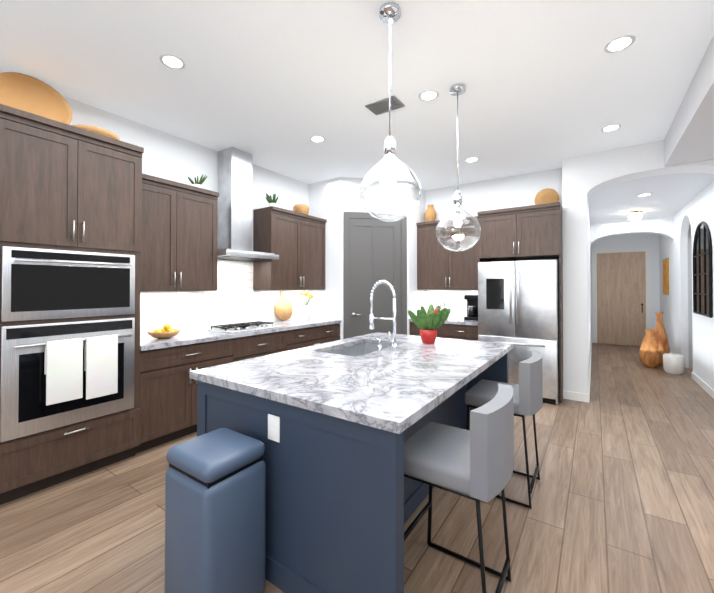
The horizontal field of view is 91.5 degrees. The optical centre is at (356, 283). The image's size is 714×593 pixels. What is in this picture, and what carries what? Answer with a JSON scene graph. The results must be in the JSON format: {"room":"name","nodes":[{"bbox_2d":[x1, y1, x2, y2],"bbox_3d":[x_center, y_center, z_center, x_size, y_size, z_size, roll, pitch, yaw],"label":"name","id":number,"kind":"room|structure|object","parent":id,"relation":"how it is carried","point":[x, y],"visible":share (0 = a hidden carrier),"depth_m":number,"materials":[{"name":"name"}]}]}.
{"room":"kitchen","nodes":[
{"label":"kitchen","id":0,"kind":"room"},
{"bbox_2d":[62,96,308,250],"bbox_3d":[-2.537,-0.085,3.030,0.100,3.050,9.100,0,-1,34],"label":"wall","id":1,"kind":"structure","parent":0,"point":[167,156],"depth_m":3.82,"materials":[{"name":"white paint"}]},
{"bbox_2d":[140,173,218,290],"bbox_3d":[-1.908,-0.461,3.518,0.383,1.070,0.905,0,-1,34],"label":"upper cabinet","id":2,"kind":"object","parent":1,"relation":"attached to","point":[179,234],"visible":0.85,"depth_m":3.44,"materials":[{"name":"brown wood"}]},
{"bbox_2d":[188,174,206,187],"bbox_3d":[-1.738,-1.096,3.797,0.200,0.204,0.149,0,-1,34],"label":"potted plant","id":3,"kind":"object","parent":2,"relation":"on","point":[201,181],"visible":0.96,"depth_m":3.77,"materials":[{"name":"green plant"}]},
{"bbox_2d":[140,259,308,335],"bbox_3d":[-1.545,0.092,4.384,0.008,0.880,2.752,0,-1,34],"label":"backsplash","id":4,"kind":"structure","parent":1,"relation":"attached to","point":[234,298],"depth_m":4.22,"materials":[{"name":"tile"}]},
{"bbox_2d":[217,147,278,260],"bbox_3d":[-1.391,-0.946,4.180,0.496,1.303,0.756,0,-1,34],"label":"range hood","id":5,"kind":"object","parent":1,"relation":"attached to","point":[235,204],"visible":0.88,"depth_m":4.13,"materials":[{"name":"silver metal"}]},
{"bbox_2d":[253,206,326,289],"bbox_3d":[-0.917,-0.448,4.970,0.383,1.070,1.083,0,-1,34],"label":"upper cabinet","id":6,"kind":"object","parent":1,"relation":"attached to","point":[294,241],"visible":1,"depth_m":4.70,"materials":[{"name":"brown wood"}]},
{"bbox_2d":[265,193,277,206],"bbox_3d":[-1.154,-1.103,4.684,0.192,0.235,0.138,0,-1,34],"label":"potted plant","id":7,"kind":"object","parent":6,"relation":"on","point":[271,202],"visible":0.88,"depth_m":4.65,"materials":[{"name":"green plant"}]},
{"bbox_2d":[293,204,308,214],"bbox_3d":[-0.824,-1.067,5.138,0.240,0.170,0.240,0,-1,34],"label":"basket","id":8,"kind":"object","parent":6,"relation":"on","point":[302,208],"visible":0.71,"depth_m":5.04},
{"bbox_2d":[0,343,713,592],"bbox_3d":[2.013,1.491,3.116,7.900,0.100,14.400,0,-1,34],"label":"floor","id":9,"kind":"structure","parent":0,"point":[622,497],"depth_m":2.15,"materials":[{"name":"brown wood"}]},
{"bbox_2d":[0,104,143,504],"bbox_3d":[-2.265,0.157,2.678,0.736,2.560,0.870,0,-1,34],"label":"tall cabinet","id":10,"kind":"object","parent":9,"relation":"on","point":[70,230],"visible":1,"depth_m":2.45,"materials":[{"name":"brown wood"}]},
{"bbox_2d":[0,72,71,124],"bbox_3d":[-2.441,-1.371,2.624,0.197,0.432,0.460,0,-1,34],"label":"basket","id":11,"kind":"object","parent":10,"relation":"on","point":[27,93],"visible":0.73,"depth_m":2.67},
{"bbox_2d":[71,125,119,139],"bbox_3d":[-2.159,-1.178,2.866,0.340,0.110,0.340,0,-1,34],"label":"basket","id":12,"kind":"object","parent":10,"relation":"on","point":[102,131],"visible":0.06,"depth_m":2.75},
{"bbox_2d":[136,338,235,452],"bbox_3d":[-1.807,1.004,3.437,0.628,0.879,0.907,0,-1,34],"label":"base cabinet","id":13,"kind":"object","parent":9,"relation":"on","point":[168,396],"depth_m":3.12,"materials":[{"name":"brown wood"}]},
{"bbox_2d":[140,318,339,349],"bbox_3d":[-1.277,0.550,4.196,0.652,0.040,2.752,0,-1,34],"label":"countertop","id":14,"kind":"structure","parent":13,"relation":"on","point":[185,338],"depth_m":3.59,"materials":[{"name":"white stone"}]},
{"bbox_2d":[147,324,179,338],"bbox_3d":[-1.857,0.454,3.347,0.280,0.136,0.280,0,-1,34],"label":"fruit bowl","id":15,"kind":"object","parent":14,"relation":"on","point":[166,331],"visible":1,"depth_m":3.29,"materials":[{"name":"brown wood"}]},
{"bbox_2d":[207,321,281,332],"bbox_3d":[-1.306,0.506,4.109,0.450,0.046,0.720,0,-1,34],"label":"cooktop","id":16,"kind":"object","parent":14,"relation":"in","point":[242,327],"visible":1,"depth_m":4.00,"materials":[{"name":"silver metal"}]},
{"bbox_2d":[275,291,292,320],"bbox_3d":[-1.060,0.321,5.008,0.094,0.422,0.330,0,-1,34],"label":"cutting board","id":17,"kind":"object","parent":14,"relation":"on","point":[283,309],"visible":0.96,"depth_m":5.00,"materials":[{"name":"brown wood"}]},
{"bbox_2d":[300,291,313,319],"bbox_3d":[-0.733,0.322,5.181,0.227,0.435,0.210,0,-1,34],"label":"flower vase","id":18,"kind":"object","parent":14,"relation":"on","point":[306,312],"visible":1,"depth_m":5.12,"materials":[{"name":"white ceramic"}]},
{"bbox_2d":[165,428,265,592],"bbox_3d":[-0.644,1.076,1.571,0.340,0.700,0.335,0,-1,34],"label":"trash can","id":19,"kind":"object","parent":9,"relation":"on","point":[215,505],"visible":1,"depth_m":1.47,"materials":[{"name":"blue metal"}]},
{"bbox_2d":[236,330,291,360],"bbox_3d":[-1.337,1.010,4.125,0.628,0.879,0.874,0,-1,34],"label":"base cabinet","id":20,"kind":"object","parent":9,"relation":"on","point":[259,345],"depth_m":3.96,"materials":[{"name":"brown wood"}]},
{"bbox_2d":[292,322,339,349],"bbox_3d":[-0.817,1.017,4.887,0.628,0.879,1.085,0,-1,34],"label":"base cabinet","id":21,"kind":"object","parent":9,"relation":"on","point":[315,335],"depth_m":4.69,"materials":[{"name":"brown wood"}]},
{"bbox_2d":[197,340,508,592],"bbox_3d":[0.186,0.995,2.502,1.300,0.879,2.062,0,-1,34],"label":"kitchen island","id":22,"kind":"object","parent":9,"relation":"on","point":[345,497],"depth_m":1.52,"materials":[{"name":"blue paint"}]},
{"bbox_2d":[268,414,279,442],"bbox_3d":[-0.400,0.692,1.666,0.080,0.120,0.007,0,-1,34],"label":"outlet","id":23,"kind":"object","parent":22,"relation":"attached to","point":[273,428],"visible":1,"depth_m":1.66,"materials":[{"name":"white plastic"}]},
{"bbox_2d":[253,337,512,435],"bbox_3d":[0.420,0.534,2.353,0.800,0.040,2.112,0,-1,34],"label":"island countertop","id":24,"kind":"structure","parent":22,"relation":"on","point":[390,391],"depth_m":1.79,"materials":[{"name":"white stone"}]},
{"bbox_2d":[373,338,381,354],"bbox_3d":[0.150,0.454,2.521,0.067,0.121,0.032,0,-1,34],"label":"soap dispenser","id":25,"kind":"object","parent":24,"relation":"on","point":[379,349],"visible":1,"depth_m":2.50,"materials":[{"name":"silver metal"}]},
{"bbox_2d":[369,280,397,350],"bbox_3d":[0.193,0.243,2.737,0.258,0.547,0.103,0,-1,34],"label":"faucet","id":26,"kind":"object","parent":24,"relation":"on","point":[394,345],"visible":1,"depth_m":2.71,"materials":[{"name":"silver metal"}]},
{"bbox_2d":[408,304,450,343],"bbox_3d":[0.637,0.349,3.046,0.356,0.340,0.244,0,-1,34],"label":"potted plant","id":27,"kind":"object","parent":24,"relation":"on","point":[430,322],"visible":1,"depth_m":2.99,"materials":[{"name":"green plant"}]},
{"bbox_2d":[409,317,478,340],"bbox_3d":[1.404,1.001,5.311,1.036,0.920,0.663,0,-1,34],"label":"base cabinet","id":28,"kind":"object","parent":9,"relation":"on","point":[456,328],"visible":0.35,"depth_m":4.96,"materials":[{"name":"brown wood"}]},
{"bbox_2d":[464,295,477,319],"bbox_3d":[1.751,0.354,5.243,0.200,0.370,0.240,0,-1,34],"label":"coffee maker","id":29,"kind":"object","parent":28,"relation":"on","point":[472,307],"visible":0.73,"depth_m":5.17,"materials":[{"name":"black metal"}]},
{"bbox_2d":[404,383,513,592],"bbox_3d":[0.464,0.961,1.612,0.465,0.928,0.470,0,-1,34],"label":"bar stool","id":30,"kind":"object","parent":9,"relation":"on","point":[475,462],"visible":0.83,"depth_m":1.44,"materials":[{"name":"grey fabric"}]},
{"bbox_2d":[464,351,542,508],"bbox_3d":[1.062,0.969,2.487,0.465,0.928,0.470,0,-1,34],"label":"bar stool","id":31,"kind":"object","parent":9,"relation":"on","point":[528,394],"visible":0.71,"depth_m":2.28,"materials":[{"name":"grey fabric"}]},
{"bbox_2d":[478,259,559,404],"bbox_3d":[2.193,0.582,4.676,0.918,1.735,0.816,0,-1,34],"label":"refrigerator","id":32,"kind":"object","parent":9,"relation":"on","point":[518,305],"visible":0.75,"depth_m":4.33,"materials":[{"name":"silver metal"}]},
{"bbox_2d":[477,202,562,402],"bbox_3d":[2.237,0.235,4.743,0.984,2.440,0.673,0,-1,34],"label":"cabinet","id":33,"kind":"object","parent":9,"relation":"on","point":[532,232],"visible":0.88,"depth_m":4.45,"materials":[{"name":"brown wood"}]},
{"bbox_2d":[535,188,558,204],"bbox_3d":[2.588,-1.140,4.746,0.300,0.309,0.100,0,-1,34],"label":"plate","id":34,"kind":"object","parent":33,"relation":"on","point":[546,195],"visible":0.71,"depth_m":4.72,"materials":[{"name":"orange ceramic"}]},
{"bbox_2d":[639,329,660,367],"bbox_3d":[5.153,1.138,6.122,0.300,0.660,0.300,0,-1,34],"label":"floor vase","id":35,"kind":"object","parent":9,"relation":"on","point":[649,353],"visible":1,"depth_m":6.04,"materials":[{"name":"orange ceramic"}]},
{"bbox_2d":[653,312,669,365],"bbox_3d":[5.463,0.995,6.275,0.280,0.950,0.280,0,-1,34],"label":"floor vase","id":36,"kind":"object","parent":9,"relation":"on","point":[660,335],"visible":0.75,"depth_m":6.20,"materials":[{"name":"orange ceramic"}]},
{"bbox_2d":[663,353,684,374],"bbox_3d":[5.190,1.314,5.695,0.280,0.300,0.280,0,-1,34],"label":"planter","id":37,"kind":"object","parent":9,"relation":"on","point":[673,363],"visible":1,"depth_m":5.60,"materials":[{"name":"white ceramic"}]},
{"bbox_2d":[0,0,713,189],"bbox_3d":[-0.721,-1.682,1.803,4.500,0.120,9.100,0,-1,34],"label":"ceiling","id":38,"kind":"structure","parent":0,"point":[274,85],"depth_m":2.66,"materials":[{"name":"paint"}]},
{"bbox_2d":[159,54,185,68],"bbox_3d":[-1.339,-1.612,2.528,0.168,0.006,0.168,0,-1,25],"label":"recessed light","id":39,"kind":"object","parent":38,"relation":"in","point":[172,61],"depth_m":2.52,"materials":[{"name":"white plastic"}]},
{"bbox_2d":[310,136,324,141],"bbox_3d":[-0.437,-1.600,3.849,0.168,0.006,0.168,0,-1,25],"label":"recessed light","id":40,"kind":"object","parent":38,"relation":"in","point":[314,138],"depth_m":3.84,"materials":[{"name":"white plastic"}]},
{"bbox_2d":[365,95,404,115],"bbox_3d":[0.252,-1.601,3.137,0.300,0.015,0.200,0,-1,34],"label":"ceiling vent","id":41,"kind":"object","parent":38,"relation":"in","point":[379,107],"visible":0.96,"depth_m":3.12,"materials":[{"name":"silver metal"}]},
{"bbox_2d":[359,2,421,221],"bbox_3d":[0.195,-0.994,2.056,0.370,1.249,0.370,0,-1,34],"label":"pendant light","id":42,"kind":"object","parent":38,"relation":"hanging from","point":[389,13],"visible":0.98,"depth_m":2.04,"materials":[{"name":"clear glass"}]},
{"bbox_2d":[419,90,438,100],"bbox_3d":[0.613,-1.608,2.975,0.168,0.006,0.168,0,-1,25],"label":"recessed light","id":43,"kind":"object","parent":38,"relation":"in","point":[428,95],"depth_m":2.97,"materials":[{"name":"white plastic"}]},
{"bbox_2d":[435,83,481,251],"bbox_3d":[0.828,-0.936,2.858,0.370,1.349,0.370,0,-1,34],"label":"pendant light","id":44,"kind":"object","parent":38,"relation":"hanging from","point":[457,90],"visible":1,"depth_m":2.84,"materials":[{"name":"clear glass"}]},
{"bbox_2d":[465,157,478,161],"bbox_3d":[1.481,-1.594,4.477,0.168,0.006,0.168,0,-1,-11],"label":"recessed light","id":45,"kind":"object","parent":38,"relation":"in","point":[472,159],"depth_m":4.46,"materials":[{"name":"white plastic"}]},
{"bbox_2d":[601,124,620,131],"bbox_3d":[2.614,-1.602,3.582,0.168,0.006,0.168,0,-1,-11],"label":"recessed light","id":46,"kind":"object","parent":38,"relation":"in","point":[612,127],"depth_m":3.57,"materials":[{"name":"white plastic"}]},
{"bbox_2d":[604,35,634,52],"bbox_3d":[1.768,-1.613,2.343,0.168,0.006,0.168,0,-1,-11],"label":"recessed light","id":47,"kind":"object","parent":38,"relation":"in","point":[620,43],"depth_m":2.34,"materials":[{"name":"white plastic"}]},
{"bbox_2d":[309,177,425,339],"bbox_3d":[0.196,-0.061,5.710,1.390,3.050,1.390,0,-1,34],"label":"wall","id":48,"kind":"structure","parent":0,"point":[331,201],"depth_m":5.31,"materials":[{"name":"white paint"}]},
{"bbox_2d":[343,211,406,338],"bbox_3d":[0.282,0.195,5.248,0.710,2.530,0.710,0,-1,34],"label":"pantry door","id":49,"kind":"structure","parent":48,"relation":"in","point":[374,250],"depth_m":5.24,"materials":[{"name":"grey paint"}]},
{"bbox_2d":[425,168,561,261],"bbox_3d":[1.454,-0.060,5.753,3.420,3.050,0.100,0,-1,34],"label":"wall","id":50,"kind":"structure","parent":0,"point":[521,190],"depth_m":5.26,"materials":[{"name":"white paint"}]},
{"bbox_2d":[416,216,477,289],"bbox_3d":[1.483,-0.443,5.439,1.036,1.070,0.383,0,-1,34],"label":"upper cabinet","id":51,"kind":"object","parent":50,"relation":"attached to","point":[439,267],"visible":0.71,"depth_m":5.32,"materials":[{"name":"brown wood"}]},
{"bbox_2d":[424,205,436,221],"bbox_3d":[1.198,-1.127,5.671,0.200,0.300,0.200,0,-1,34],"label":"vase","id":52,"kind":"object","parent":51,"relation":"on","point":[430,214],"visible":0.9,"depth_m":5.60,"materials":[{"name":"orange ceramic"}]},
{"bbox_2d":[426,289,477,317],"bbox_3d":[1.590,0.319,5.590,1.036,0.448,0.008,0,-1,34],"label":"backsplash","id":53,"kind":"structure","parent":50,"relation":"attached to","point":[454,300],"depth_m":5.63,"materials":[{"name":"tile"}]},
{"bbox_2d":[562,154,590,393],"bbox_3d":[4.271,-0.052,6.614,0.260,3.050,5.500,0,-1,34],"label":"wall column","id":54,"kind":"structure","parent":0,"point":[576,286],"depth_m":4.35,"materials":[{"name":"white paint"}]},
{"bbox_2d":[587,339,591,402],"bbox_3d":[4.381,1.422,6.516,0.015,0.100,5.515,0,-1,34],"label":"baseboard","id":55,"kind":"structure","parent":54,"relation":"attached to","point":[588,395],"depth_m":5.09,"materials":[{"name":"white wood"}]},
{"bbox_2d":[591,233,659,345],"bbox_3d":[6.437,0.115,8.524,1.680,2.750,0.100,0,-1,34],"label":"wall","id":56,"kind":"structure","parent":0,"point":[635,240],"depth_m":8.23,"materials":[{"name":"white paint"}]},
{"bbox_2d":[592,247,650,345],"bbox_3d":[6.398,0.319,8.439,1.130,2.340,0.075,0,-1,34],"label":"front door","id":57,"kind":"structure","parent":56,"relation":"in","point":[621,287],"depth_m":8.44,"materials":[{"name":"brown wood"}]},
{"bbox_2d":[590,216,673,244],"bbox_3d":[5.516,-1.038,7.045,1.320,0.469,0.200,0,-1,34],"label":"wall","id":58,"kind":"structure","parent":0,"point":[663,226],"depth_m":6.93,"materials":[{"name":"white paint"}]},
{"bbox_2d":[586,140,713,199],"bbox_3d":[3.457,-1.344,4.033,1.320,0.515,0.300,0,-1,34],"label":"wall","id":59,"kind":"structure","parent":0,"point":[605,168],"depth_m":4.06,"materials":[{"name":"white paint"}]},
{"bbox_2d":[588,35,713,222],"bbox_3d":[3.492,-1.530,2.012,4.180,0.420,14.200,0,-1,34],"label":"ceiling","id":60,"kind":"structure","parent":0,"point":[689,137],"depth_m":4.22,"materials":[{"name":"paint"}]},
{"bbox_2d":[628,211,641,220],"bbox_3d":[4.968,-1.196,6.209,0.200,0.169,0.200,0,-1,34],"label":"light","id":61,"kind":"object","parent":60,"relation":"attached to","point":[635,216],"visible":1,"depth_m":6.14,"materials":[{"name":"white glass"}]},
{"bbox_2d":[637,193,651,196],"bbox_3d":[4.178,-1.289,5.054,0.168,0.006,0.168,0,-1,25],"label":"recessed light","id":62,"kind":"object","parent":60,"relation":"in","point":[646,194],"depth_m":5.02,"materials":[{"name":"white"}]},
{"bbox_2d":[659,181,713,389],"bbox_3d":[5.510,0.090,5.767,0.100,2.750,5.500,0,-1,34],"label":"wall","id":63,"kind":"structure","parent":0,"point":[696,210],"depth_m":6.08,"materials":[{"name":"white paint"}]},
{"bbox_2d":[663,258,668,294],"bbox_3d":[6.470,-0.146,7.292,0.028,0.750,0.600,0,-1,34],"label":"framed picture","id":64,"kind":"object","parent":63,"relation":"attached to","point":[666,276],"visible":1,"depth_m":7.15,"materials":[{"name":"gold metal"}]},
{"bbox_2d":[691,372,713,398],"bbox_3d":[4.630,1.404,4.569,0.015,0.100,1.950,0,-1,34],"label":"baseboard","id":65,"kind":"structure","parent":63,"relation":"attached to","point":[699,381],"depth_m":4.79,"materials":[{"name":"white wood"}]},
{"bbox_2d":[693,221,712,317],"bbox_3d":[4.785,-0.209,4.823,0.036,1.306,0.916,0,-1,34],"label":"arched mirror","id":66,"kind":"object","parent":63,"relation":"attached to","point":[702,280],"visible":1,"depth_m":4.80,"materials":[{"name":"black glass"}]},
{"bbox_2d":[688,224,692,367],"bbox_3d":[5.708,0.088,5.570,0.450,2.750,1.100,0,-1,34],"label":"wall","id":67,"kind":"structure","parent":0,"point":[690,341],"depth_m":6.05,"materials":[{"name":"grey paint"}]}
]}

